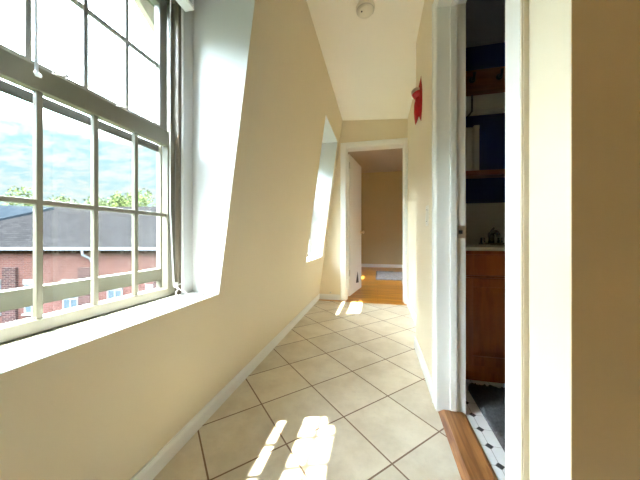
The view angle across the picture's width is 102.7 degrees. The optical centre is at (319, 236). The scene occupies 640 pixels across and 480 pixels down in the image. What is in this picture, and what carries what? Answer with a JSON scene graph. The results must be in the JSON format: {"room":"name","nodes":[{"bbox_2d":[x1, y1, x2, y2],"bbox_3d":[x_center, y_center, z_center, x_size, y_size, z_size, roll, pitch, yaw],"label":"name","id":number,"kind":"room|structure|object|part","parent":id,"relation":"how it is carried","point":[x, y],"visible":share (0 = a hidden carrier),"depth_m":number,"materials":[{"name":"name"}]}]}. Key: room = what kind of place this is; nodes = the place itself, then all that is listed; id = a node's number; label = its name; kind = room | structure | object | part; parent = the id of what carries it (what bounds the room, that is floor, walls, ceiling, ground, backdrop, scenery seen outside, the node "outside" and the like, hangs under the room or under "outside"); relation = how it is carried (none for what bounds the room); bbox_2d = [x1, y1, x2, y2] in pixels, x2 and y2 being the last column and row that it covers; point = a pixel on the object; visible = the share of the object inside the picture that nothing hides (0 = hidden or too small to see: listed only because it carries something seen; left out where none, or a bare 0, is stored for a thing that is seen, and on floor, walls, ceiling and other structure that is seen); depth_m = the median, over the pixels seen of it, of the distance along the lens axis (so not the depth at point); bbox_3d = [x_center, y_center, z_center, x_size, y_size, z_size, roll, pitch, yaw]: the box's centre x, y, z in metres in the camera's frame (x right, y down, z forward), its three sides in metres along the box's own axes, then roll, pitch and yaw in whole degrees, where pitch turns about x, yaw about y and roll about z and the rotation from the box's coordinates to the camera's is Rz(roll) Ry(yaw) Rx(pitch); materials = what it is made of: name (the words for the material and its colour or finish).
{"room":"hallway","nodes":[
{"label":"hallway","id":0,"kind":"room"},
{"bbox_2d":[0,0,341,479],"bbox_3d":[-0.589,-0.370,0.568,0.522,2.560,6.050,0,0,13],"label":"wall","id":1,"kind":"structure","parent":0,"point":[267,119],"depth_m":1.18,"materials":[{"name":"beige paint"}]},
{"bbox_2d":[0,0,218,373],"bbox_3d":[-0.689,-0.462,0.824,0.306,1.493,0.828,0,0,13],"label":"window","id":2,"kind":"structure","parent":1,"relation":"in","point":[23,342],"depth_m":0.89,"materials":[{"name":"beige paint"}]},
{"bbox_3d":[-0.826,-0.407,0.855,0.014,0.029,0.676,0,0,13],"label":"storm meeting rail","id":3,"kind":"part","parent":2,"relation":"part of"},
{"bbox_3d":[-0.821,-0.423,0.853,0.035,1.354,0.790,0,0,13],"label":"storm frame","id":4,"kind":"part","parent":2,"relation":"part of","materials":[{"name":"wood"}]},
{"bbox_3d":[-0.776,-0.744,0.843,0.030,0.643,0.650,0,0,13],"label":"sash","id":5,"kind":"part","parent":2,"relation":"part of","materials":[{"name":"grey paint"}]},
{"bbox_3d":[-0.735,-0.098,0.834,0.030,0.714,0.650,0,0,13],"label":"sash","id":6,"kind":"part","parent":2,"relation":"part of","materials":[{"name":"beige paint"}]},
{"bbox_3d":[-0.622,0.261,0.809,0.169,0.002,0.824,0,0,13],"label":"sill","id":7,"kind":"part","parent":2,"relation":"part of","materials":[{"name":"white paint"}]},
{"bbox_2d":[33,0,204,297],"bbox_3d":[-0.631,-0.456,0.811,0.146,1.432,0.710,0,0,13],"label":"window blind","id":8,"kind":"object","parent":2,"relation":"attached to","point":[187,5],"visible":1,"depth_m":1.08,"materials":[{"name":"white plastic"}]},
{"bbox_3d":[-0.629,-0.460,1.088,0.007,1.345,0.022,0,0,13],"label":"lift cord","id":9,"kind":"part","parent":8,"relation":"part of","materials":[{"name":"white fabric"}]},
{"bbox_3d":[-0.667,-1.030,0.819,0.048,0.017,0.704,0,0,13],"label":"rail","id":10,"kind":"part","parent":8,"relation":"part of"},
{"bbox_2d":[133,0,153,33],"bbox_3d":[-0.789,-1.188,1.166,0.130,0.365,0.330,0,0,13],"label":"trim","id":11,"kind":"structure","parent":1,"relation":"attached to","point":[146,9],"depth_m":1.22,"materials":[{"name":"beige"}]},
{"bbox_2d":[130,294,319,479],"bbox_3d":[-0.664,0.812,0.554,0.021,0.075,5.990,0,0,13],"label":"baseboard","id":12,"kind":"structure","parent":1,"relation":"attached to","point":[160,460],"depth_m":1.16,"materials":[{"name":"white paint"}]},
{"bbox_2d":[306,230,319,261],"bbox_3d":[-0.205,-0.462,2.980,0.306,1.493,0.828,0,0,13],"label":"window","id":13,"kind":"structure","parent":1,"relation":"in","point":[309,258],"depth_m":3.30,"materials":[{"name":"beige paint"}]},
{"bbox_3d":[-0.272,-0.462,2.995,0.138,1.493,0.828,0,0,13],"label":"frame","id":14,"kind":"part","parent":13,"relation":"part of","materials":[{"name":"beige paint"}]},
{"bbox_3d":[-0.138,0.261,2.965,0.169,0.002,0.824,0,0,13],"label":"sill","id":15,"kind":"part","parent":13,"relation":"part of","materials":[{"name":"white paint"}]},
{"bbox_2d":[153,267,504,479],"bbox_3d":[1.217,0.879,2.135,3.360,0.062,10.100,0,0,13],"label":"floor","id":16,"kind":"structure","parent":0,"point":[344,394],"depth_m":1.23,"materials":[{"name":"tile"}]},
{"bbox_2d":[376,271,402,280],"bbox_3d":[1.905,0.839,5.481,1.380,0.016,1.270,0,0,13],"label":"area rug","id":17,"kind":"object","parent":16,"relation":"on","point":[380,275],"visible":0.4,"depth_m":5.47,"materials":[{"name":"white fabric"}]},
{"bbox_2d":[466,251,504,383],"bbox_3d":[1.220,0.466,1.647,0.800,0.768,0.533,0,0,13],"label":"vanity cabinet","id":18,"kind":"object","parent":16,"relation":"on","point":[485,270],"visible":0.11,"depth_m":1.45,"materials":[{"name":"brown wood"}]},
{"bbox_2d":[466,244,504,250],"bbox_3d":[1.225,0.069,1.648,0.830,0.025,0.544,0,0,13],"label":"countertop","id":19,"kind":"structure","parent":18,"relation":"on","point":[469,247],"depth_m":1.45,"materials":[{"name":"beige stone"}]},
{"bbox_2d":[479,227,503,244],"bbox_3d":[1.208,-0.003,1.776,0.150,0.126,0.152,0,0,13],"label":"faucet","id":20,"kind":"object","parent":19,"relation":"on","point":[492,232],"visible":0.99,"depth_m":1.80,"materials":[{"name":"silver metal"}]},
{"bbox_3d":[1.218,0.052,1.823,0.150,0.016,0.056,0,0,13],"label":"plate","id":21,"kind":"part","parent":20,"relation":"part of","materials":[{"name":"silver metal"}]},
{"bbox_3d":[1.207,-0.001,1.772,0.039,0.094,0.144,0,0,13],"label":"spout","id":22,"kind":"part","parent":20,"relation":"part of","materials":[{"name":"silver metal"}]},
{"bbox_3d":[1.164,0.162,1.397,0.700,0.120,0.016,0,0,13],"label":"drawer","id":23,"kind":"part","parent":18,"relation":"part of","materials":[{"name":"brown wood"}]},
{"bbox_3d":[0.990,0.483,1.435,0.348,0.497,0.018,0,0,13],"label":"cabinet door","id":24,"kind":"part","parent":18,"relation":"part of","materials":[{"name":"brown wood"}]},
{"bbox_3d":[0.990,0.483,1.435,0.244,0.393,0.011,0,0,13],"label":"raised panel","id":25,"kind":"part","parent":18,"relation":"part of","materials":[{"name":"brown wood"}]},
{"bbox_2d":[468,383,504,451],"bbox_3d":[1.078,0.833,1.065,0.662,0.028,0.650,0,0,13],"label":"bath mat","id":26,"kind":"object","parent":16,"relation":"on","point":[490,400],"visible":0.1,"depth_m":1.26,"materials":[{"name":"grey fabric"}]},
{"bbox_2d":[319,119,407,294],"bbox_3d":[1.462,-0.525,3.228,3.360,2.750,0.160,0,0,13],"label":"wall","id":27,"kind":"structure","parent":0,"point":[351,130],"depth_m":3.42,"materials":[{"name":"beige paint"}]},
{"bbox_2d":[319,294,339,299],"bbox_3d":[0.123,0.812,3.440,0.294,0.075,0.013,0,0,13],"label":"baseboard","id":28,"kind":"structure","parent":27,"relation":"attached to","point":[322,296],"depth_m":3.43,"materials":[{"name":"white paint"}]},
{"bbox_2d":[340,138,407,303],"bbox_3d":[0.784,-0.194,3.741,0.849,2.088,0.914,0,0,13],"label":"door","id":29,"kind":"structure","parent":27,"relation":"in","point":[350,170],"depth_m":3.41,"materials":[{"name":"white paint"}]},
{"bbox_2d":[306,0,423,120],"bbox_3d":[0.911,-1.500,0.180,3.100,0.317,6.150,0,0,13],"label":"ceiling","id":30,"kind":"structure","parent":0,"point":[370,62],"depth_m":2.12,"materials":[{"name":"paint"}]},
{"bbox_2d":[356,0,374,18],"bbox_3d":[0.299,-1.492,1.690,0.124,0.048,0.124,0,0,13],"label":"smoke detector","id":31,"kind":"object","parent":30,"relation":"attached to","point":[365,9],"visible":1,"depth_m":1.66,"materials":[{"name":"beige plastic"}]},
{"bbox_2d":[348,148,402,172],"bbox_3d":[1.895,-1.820,5.160,3.360,0.100,3.900,0,0,13],"label":"ceiling","id":32,"kind":"structure","parent":0,"point":[386,160],"depth_m":5.96,"materials":[{"name":"beige paint"}]},
{"bbox_2d":[361,171,402,264],"bbox_3d":[2.346,-0.495,6.943,3.460,2.810,0.123,0,0,13],"label":"wall","id":33,"kind":"structure","parent":0,"point":[381,192],"depth_m":7.02,"materials":[{"name":"paint"}]},
{"bbox_2d":[361,264,402,267],"bbox_3d":[2.311,0.805,6.879,3.300,0.090,0.018,0,0,13],"label":"baseboard","id":34,"kind":"structure","parent":33,"relation":"attached to","point":[362,265],"depth_m":7.00,"materials":[{"name":"white paint"}]},
{"bbox_2d":[466,42,504,203],"bbox_3d":[1.853,-0.375,1.854,1.995,2.450,0.130,0,0,13],"label":"wall","id":35,"kind":"structure","parent":0,"point":[492,126],"depth_m":1.92,"materials":[{"name":"blue paint"}]},
{"bbox_2d":[466,203,504,243],"bbox_3d":[1.526,-0.095,1.855,1.333,0.310,0.012,0,0,13],"label":"backsplash","id":36,"kind":"structure","parent":35,"relation":"attached to","point":[481,218],"depth_m":1.92,"materials":[{"name":"tile"}]},
{"bbox_2d":[466,92,504,116],"bbox_3d":[1.387,-0.969,1.844,0.800,0.122,0.093,0,0,13],"label":"light fixture","id":37,"kind":"object","parent":35,"relation":"attached to","point":[494,103],"visible":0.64,"depth_m":1.85,"materials":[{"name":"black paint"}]},
{"bbox_3d":[1.054,-0.970,1.920,0.117,0.113,0.089,0,0,13],"label":"panel","id":38,"kind":"part","parent":37,"relation":"part of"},
{"bbox_2d":[466,169,504,178],"bbox_3d":[1.359,-0.416,1.834,0.950,0.112,0.124,0,0,13],"label":"wall shelf","id":39,"kind":"object","parent":35,"relation":"attached to","point":[496,173],"visible":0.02,"depth_m":1.83,"materials":[{"name":"brown wood"}]},
{"bbox_2d":[466,127,471,170],"bbox_3d":[1.074,-0.630,1.896,0.059,0.314,0.102,0,0,13],"label":"storage box","id":40,"kind":"object","parent":39,"relation":"on","point":[469,129],"visible":0.39,"depth_m":1.84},
{"bbox_2d":[472,125,479,170],"bbox_3d":[1.134,-0.636,1.882,0.036,0.326,0.102,0,0,13],"label":"storage box","id":41,"kind":"object","parent":39,"relation":"on","point":[475,129],"visible":0.63,"depth_m":1.84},
{"bbox_3d":[1.134,-0.784,1.882,0.036,0.030,0.102,0,0,13],"label":"lid","id":42,"kind":"part","parent":41,"relation":"part of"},
{"bbox_2d":[466,66,504,95],"bbox_3d":[1.364,-1.141,1.855,0.950,0.218,0.081,0,0,13],"label":"hook rail","id":43,"kind":"object","parent":35,"relation":"attached to","point":[489,80],"visible":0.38,"depth_m":1.90,"materials":[{"name":"brown wood"}]},
{"bbox_2d":[466,0,504,47],"bbox_3d":[1.678,-1.452,1.083,2.000,0.025,1.753,0,0,13],"label":"ceiling","id":44,"kind":"structure","parent":0,"point":[485,19],"depth_m":1.72,"materials":[{"name":"grey paint"}]},
{"bbox_2d":[408,0,570,479],"bbox_3d":[0.767,-0.375,1.815,0.122,2.450,2.942,0,0,13],"label":"wall","id":45,"kind":"structure","parent":0,"point":[549,20],"depth_m":0.46,"materials":[{"name":"beige paint"}]},
{"bbox_2d":[411,78,421,124],"bbox_3d":[0.659,-0.930,1.743,0.072,0.320,0.092,0,0,13],"label":"wall ornament","id":46,"kind":"object","parent":45,"relation":"attached to","point":[416,93],"visible":0.99,"depth_m":1.73,"materials":[{"name":"red paint"}]},
{"bbox_2d":[412,90,419,99],"bbox_3d":[0.662,-0.962,1.746,0.066,0.056,0.066,0,0,13],"label":"wall decoration","id":47,"kind":"object","parent":46,"relation":"on","point":[415,93],"depth_m":1.72,"materials":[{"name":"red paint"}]},
{"bbox_3d":[0.677,-0.938,1.739,0.020,0.305,0.092,0,0,13],"label":"plate","id":48,"kind":"part","parent":46,"relation":"part of","materials":[{"name":"red paint"}]},
{"bbox_2d":[407,298,431,397],"bbox_3d":[1.727,0.812,1.583,2.123,0.075,2.936,0,0,13],"label":"baseboard","id":49,"kind":"structure","parent":45,"relation":"attached to","point":[426,373],"depth_m":1.66,"materials":[{"name":"white paint"}]},
{"bbox_2d":[425,205,428,225],"bbox_3d":[0.631,-0.123,1.514,0.012,0.120,0.072,0,0,13],"label":"light switch","id":50,"kind":"object","parent":45,"relation":"attached to","point":[427,206],"visible":1,"depth_m":1.49,"materials":[{"name":"beige plastic"}]},
{"bbox_2d":[432,0,528,479],"bbox_3d":[0.551,-0.169,0.896,0.138,2.038,0.832,0,0,13],"label":"door frame","id":51,"kind":"structure","parent":45,"relation":"in","point":[448,16],"depth_m":1.21,"materials":[{"name":"white paint"}]},
{"bbox_3d":[0.674,-0.022,1.220,0.036,0.060,0.002,0,0,13],"label":"strike plate","id":52,"kind":"part","parent":51,"relation":"part of","materials":[{"name":"metal"}]},
{"bbox_2d":[571,0,639,479],"bbox_3d":[1.426,-0.375,0.210,2.110,2.450,0.100,0,0,13],"label":"wall","id":53,"kind":"structure","parent":0,"point":[605,34],"depth_m":0.38,"materials":[{"name":"beige paint"}]},
{"label":"outside","id":54,"kind":"structure","parent":0,"visible":0},
{"bbox_3d":[10.941,9.950,48.788,180.000,0.200,180.000,0,0,13],"label":"ground","id":55,"kind":"structure","parent":54,"visible":0},
{"bbox_2d":[1,186,47,206],"bbox_3d":[-43.856,1.162,37.976,5.621,17.388,7.454,0,0,13],"label":"tree","id":56,"kind":"object","parent":55,"relation":"on","point":[16,188],"visible":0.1,"depth_m":37.51,"materials":[{"name":"green plant"}]},
{"bbox_2d":[47,194,79,206],"bbox_3d":[-46.044,1.160,45.648,7.400,17.393,5.083,0,0,13],"label":"tree","id":57,"kind":"object","parent":55,"relation":"on","point":[60,197],"visible":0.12,"depth_m":44.88,"materials":[{"name":"green plant"}]},
{"bbox_2d":[0,205,155,323],"bbox_3d":[-19.000,3.244,26.925,54.801,13.212,15.050,0,0,0],"label":"brick building","id":58,"kind":"structure","parent":55,"relation":"on","point":[66,231],"depth_m":20.00,"materials":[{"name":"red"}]},
{"bbox_3d":[-36.650,-1.274,23.550,18.700,4.176,6.700,0,0,0],"label":"dark roof panel","id":59,"kind":"part","parent":58,"relation":"part of","materials":[{"name":"stone"}]},
{"bbox_3d":[-19.450,4.870,19.977,1.100,2.160,0.015,0,0,0],"label":"pane","id":60,"kind":"part","parent":58,"relation":"part of","materials":[{"name":"glass"}]},
{"bbox_3d":[-16.000,5.270,19.977,1.100,2.160,0.015,0,0,0],"label":"pane","id":61,"kind":"part","parent":58,"relation":"part of","materials":[{"name":"glass"}]},
{"bbox_2d":[83,196,114,206],"bbox_3d":[-33.573,1.907,37.898,6.321,15.898,5.631,0,0,13],"label":"tree","id":62,"kind":"object","parent":55,"relation":"on","point":[104,204],"visible":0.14,"depth_m":37.83,"materials":[{"name":"green plant"}]},
{"bbox_2d":[109,196,131,206],"bbox_3d":[-36.244,1.088,45.667,5.489,17.536,5.214,0,0,42],"label":"tree","id":63,"kind":"object","parent":55,"relation":"on","point":[116,204],"visible":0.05,"depth_m":45.74,"materials":[{"name":"green plant"}]},
{"bbox_2d":[111,188,153,206],"bbox_3d":[-27.475,1.303,37.939,4.534,17.106,4.636,0,0,13],"label":"tree","id":64,"kind":"object","parent":55,"relation":"on","point":[121,201],"visible":0.44,"depth_m":37.40,"materials":[{"name":"green plant"}]}
]}

